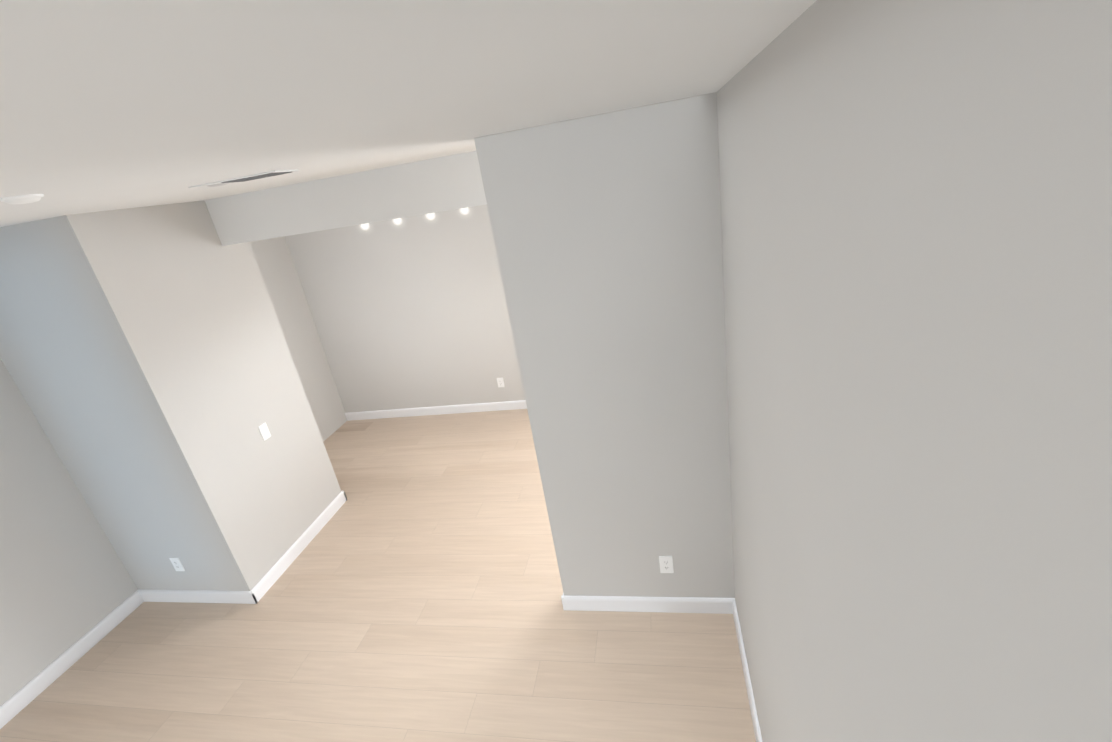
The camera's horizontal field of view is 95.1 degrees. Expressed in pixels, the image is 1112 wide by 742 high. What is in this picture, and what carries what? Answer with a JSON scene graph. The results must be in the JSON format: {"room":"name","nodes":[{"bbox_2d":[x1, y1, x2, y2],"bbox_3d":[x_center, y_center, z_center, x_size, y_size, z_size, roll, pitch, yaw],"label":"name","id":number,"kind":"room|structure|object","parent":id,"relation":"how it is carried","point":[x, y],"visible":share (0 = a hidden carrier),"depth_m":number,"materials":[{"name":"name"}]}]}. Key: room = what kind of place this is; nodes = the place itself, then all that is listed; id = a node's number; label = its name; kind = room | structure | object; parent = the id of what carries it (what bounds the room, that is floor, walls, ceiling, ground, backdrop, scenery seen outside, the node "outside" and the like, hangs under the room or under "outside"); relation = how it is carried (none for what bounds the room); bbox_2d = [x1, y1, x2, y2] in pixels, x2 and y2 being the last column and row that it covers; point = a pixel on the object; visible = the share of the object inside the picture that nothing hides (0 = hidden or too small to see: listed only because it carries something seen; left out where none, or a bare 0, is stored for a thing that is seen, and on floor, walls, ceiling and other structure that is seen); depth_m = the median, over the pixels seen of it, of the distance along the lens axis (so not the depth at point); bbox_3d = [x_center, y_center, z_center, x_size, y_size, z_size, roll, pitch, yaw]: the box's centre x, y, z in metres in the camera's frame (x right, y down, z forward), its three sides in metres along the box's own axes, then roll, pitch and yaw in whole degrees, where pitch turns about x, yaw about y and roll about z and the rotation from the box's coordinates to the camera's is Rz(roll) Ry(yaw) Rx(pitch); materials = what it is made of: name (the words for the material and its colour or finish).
{"room":"empty living room","nodes":[
{"label":"empty living room","id":0,"kind":"room"},
{"bbox_2d":[0,201,340,590],"bbox_3d":[-2.794,0.236,3.860,1.016,2.740,1.196,-5,22,12],"label":"wall","id":1,"kind":"structure","parent":0,"point":[146,359],"depth_m":3.39,"materials":[{"name":"beige paint"}]},
{"bbox_2d":[169,558,184,570],"bbox_3d":[-2.745,1.402,3.685,0.076,0.122,0.008,-5,22,12],"label":"outlet","id":2,"kind":"object","parent":1,"relation":"attached to","point":[177,564],"visible":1,"depth_m":3.68,"materials":[{"name":"white plastic"}]},
{"bbox_2d":[138,589,257,603],"bbox_3d":[-2.684,1.679,3.787,1.032,0.108,0.016,-5,22,12],"label":"baseboard","id":3,"kind":"structure","parent":1,"relation":"attached to","point":[209,596],"depth_m":3.77,"materials":[{"name":"white wood"}]},
{"bbox_2d":[258,423,270,440],"bbox_3d":[-2.238,0.466,3.912,0.009,0.122,0.076,-5,22,12],"label":"light switch","id":4,"kind":"object","parent":1,"relation":"attached to","point":[264,431],"visible":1,"depth_m":3.90,"materials":[{"name":"white plastic"}]},
{"bbox_2d":[249,490,345,603],"bbox_3d":[-2.088,1.404,4.229,0.016,0.108,1.228,-5,22,12],"label":"baseboard","id":5,"kind":"structure","parent":1,"relation":"attached to","point":[269,579],"depth_m":4.11,"materials":[{"name":"white wood"}]},
{"bbox_2d":[0,236,346,705],"bbox_3d":[-3.725,1.160,1.924,0.120,2.740,9.427,-5,22,12],"label":"wall","id":6,"kind":"structure","parent":0,"point":[66,582],"depth_m":3.39,"materials":[{"name":"beige paint"}]},
{"bbox_2d":[0,590,143,728],"bbox_3d":[-3.698,2.929,1.062,0.016,0.108,6.264,-5,22,12],"label":"baseboard","id":7,"kind":"structure","parent":6,"relation":"attached to","point":[14,705],"depth_m":3.39,"materials":[{"name":"white wood"}]},
{"bbox_2d":[0,409,755,741],"bbox_3d":[-0.236,2.177,1.717,6.840,0.060,9.427,-5,22,12],"label":"floor","id":8,"kind":"structure","parent":0,"point":[414,593],"depth_m":3.17,"materials":[{"name":"brown wood"}]},
{"bbox_2d":[285,204,524,412],"bbox_3d":[0.380,-0.915,5.415,6.720,2.740,0.120,-5,22,12],"label":"wall","id":9,"kind":"structure","parent":0,"point":[410,312],"depth_m":5.83,"materials":[{"name":"beige paint"}]},
{"bbox_2d":[345,400,526,420],"bbox_3d":[0.514,0.325,5.845,6.600,0.108,0.016,-5,22,12],"label":"baseboard","id":10,"kind":"structure","parent":9,"relation":"attached to","point":[454,409],"depth_m":6.27,"materials":[{"name":"white wood"}]},
{"bbox_2d":[497,378,504,386],"bbox_3d":[-0.652,0.136,5.983,0.076,0.122,0.008,-5,22,12],"label":"outlet","id":11,"kind":"object","parent":9,"relation":"attached to","point":[500,381],"visible":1,"depth_m":5.98,"materials":[{"name":"white plastic"}]},
{"bbox_2d":[0,0,816,226],"bbox_3d":[-0.671,-0.404,0.695,6.840,0.080,9.427,-5,22,12],"label":"ceiling","id":12,"kind":"structure","parent":0,"point":[106,105],"depth_m":0.84,"materials":[{"name":"white paint"}]},
{"bbox_2d":[0,194,43,203],"bbox_3d":[-1.674,-0.538,1.598,0.104,0.020,0.104,-5,22,12],"label":"smoke detector","id":13,"kind":"object","parent":12,"relation":"attached to","point":[25,199],"visible":1,"depth_m":1.57,"materials":[{"name":"white plastic"}]},
{"bbox_2d":[188,169,298,187],"bbox_3d":[-1.399,-0.860,2.284,0.450,0.012,0.160,-5,22,12],"label":"ceiling vent","id":14,"kind":"object","parent":12,"relation":"in","point":[249,177],"visible":1,"depth_m":2.24,"materials":[{"name":"white metal"}]},
{"bbox_2d":[205,151,486,245],"bbox_3d":[0.329,-1.367,3.248,5.584,0.317,0.505,-5,22,12],"label":"soffit","id":15,"kind":"structure","parent":12,"relation":"attached to","point":[446,183],"depth_m":3.38,"materials":[{"name":"greige paint"}]},
{"bbox_3d":[-1.407,-1.097,3.762,0.106,0.016,0.106,-5,22,12],"label":"recessed light","id":16,"kind":"object","parent":15,"relation":"attached to","visible":0},
{"bbox_2d":[360,223,368,229],"bbox_3d":[-1.397,-1.062,3.713,0.200,0.206,0.075,-5,22,12],"label":"recessed light","id":17,"kind":"object","parent":16,"relation":"attached to","point":[364,226],"visible":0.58,"depth_m":3.72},
{"bbox_3d":[-1.148,-1.118,3.705,0.106,0.016,0.106,-5,22,12],"label":"recessed light","id":18,"kind":"object","parent":15,"relation":"attached to","visible":0},
{"bbox_2d":[393,218,401,224],"bbox_3d":[-1.140,-1.083,3.656,0.202,0.206,0.068,-5,22,12],"label":"recessed light","id":19,"kind":"object","parent":18,"relation":"attached to","point":[397,221],"visible":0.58,"depth_m":3.66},
{"bbox_3d":[-0.895,-1.139,3.650,0.106,0.016,0.106,-5,22,12],"label":"recessed light","id":20,"kind":"object","parent":15,"relation":"attached to","visible":0},
{"bbox_2d":[426,213,434,219],"bbox_3d":[-0.889,-1.103,3.601,0.204,0.206,0.062,-5,22,12],"label":"recessed light","id":21,"kind":"object","parent":20,"relation":"attached to","point":[430,216],"visible":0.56,"depth_m":3.60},
{"bbox_3d":[-0.642,-1.159,3.594,0.106,0.016,0.106,-5,22,12],"label":"recessed light","id":22,"kind":"object","parent":15,"relation":"attached to","visible":0},
{"bbox_2d":[460,207,468,214],"bbox_3d":[-0.638,-1.123,3.546,0.206,0.206,0.057,-5,22,12],"label":"recessed light","id":23,"kind":"object","parent":22,"relation":"attached to","point":[464,211],"visible":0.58,"depth_m":3.55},
{"bbox_2d":[474,92,734,597],"bbox_3d":[0.418,0.173,2.650,1.137,2.740,0.120,-5,22,12],"label":"wall","id":24,"kind":"structure","parent":0,"point":[607,231],"depth_m":2.46,"materials":[{"name":"beige paint"}]},
{"bbox_2d":[562,593,565,609],"bbox_3d":[0.060,1.428,3.252,0.016,0.108,0.152,-5,22,12],"label":"baseboard return","id":25,"kind":"object","parent":24,"relation":"attached to","point":[563,604],"visible":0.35,"depth_m":3.18,"materials":[{"name":"white wood"}]},
{"bbox_2d":[561,595,733,613],"bbox_3d":[0.544,1.414,3.082,1.033,0.108,0.016,-5,22,12],"label":"baseboard","id":26,"kind":"structure","parent":24,"relation":"attached to","point":[657,604],"depth_m":3.07,"materials":[{"name":"white wood"}]},
{"bbox_2d":[659,556,673,572],"bbox_3d":[0.639,1.122,2.944,0.076,0.122,0.008,-5,22,12],"label":"outlet","id":27,"kind":"object","parent":24,"relation":"attached to","point":[666,564],"visible":1,"depth_m":2.94,"materials":[{"name":"white plastic"}]},
{"bbox_2d":[717,0,1111,741],"bbox_3d":[0.372,1.392,-0.407,0.120,2.740,6.384,-5,22,12],"label":"wall","id":28,"kind":"structure","parent":0,"point":[917,230],"depth_m":0.56,"materials":[{"name":"beige paint"}]},
{"bbox_2d":[732,598,761,741],"bbox_3d":[0.519,2.583,0.140,0.016,0.108,6.264,-5,22,12],"label":"baseboard","id":29,"kind":"structure","parent":28,"relation":"attached to","point":[756,726],"depth_m":2.54,"materials":[{"name":"white wood"}]}
]}

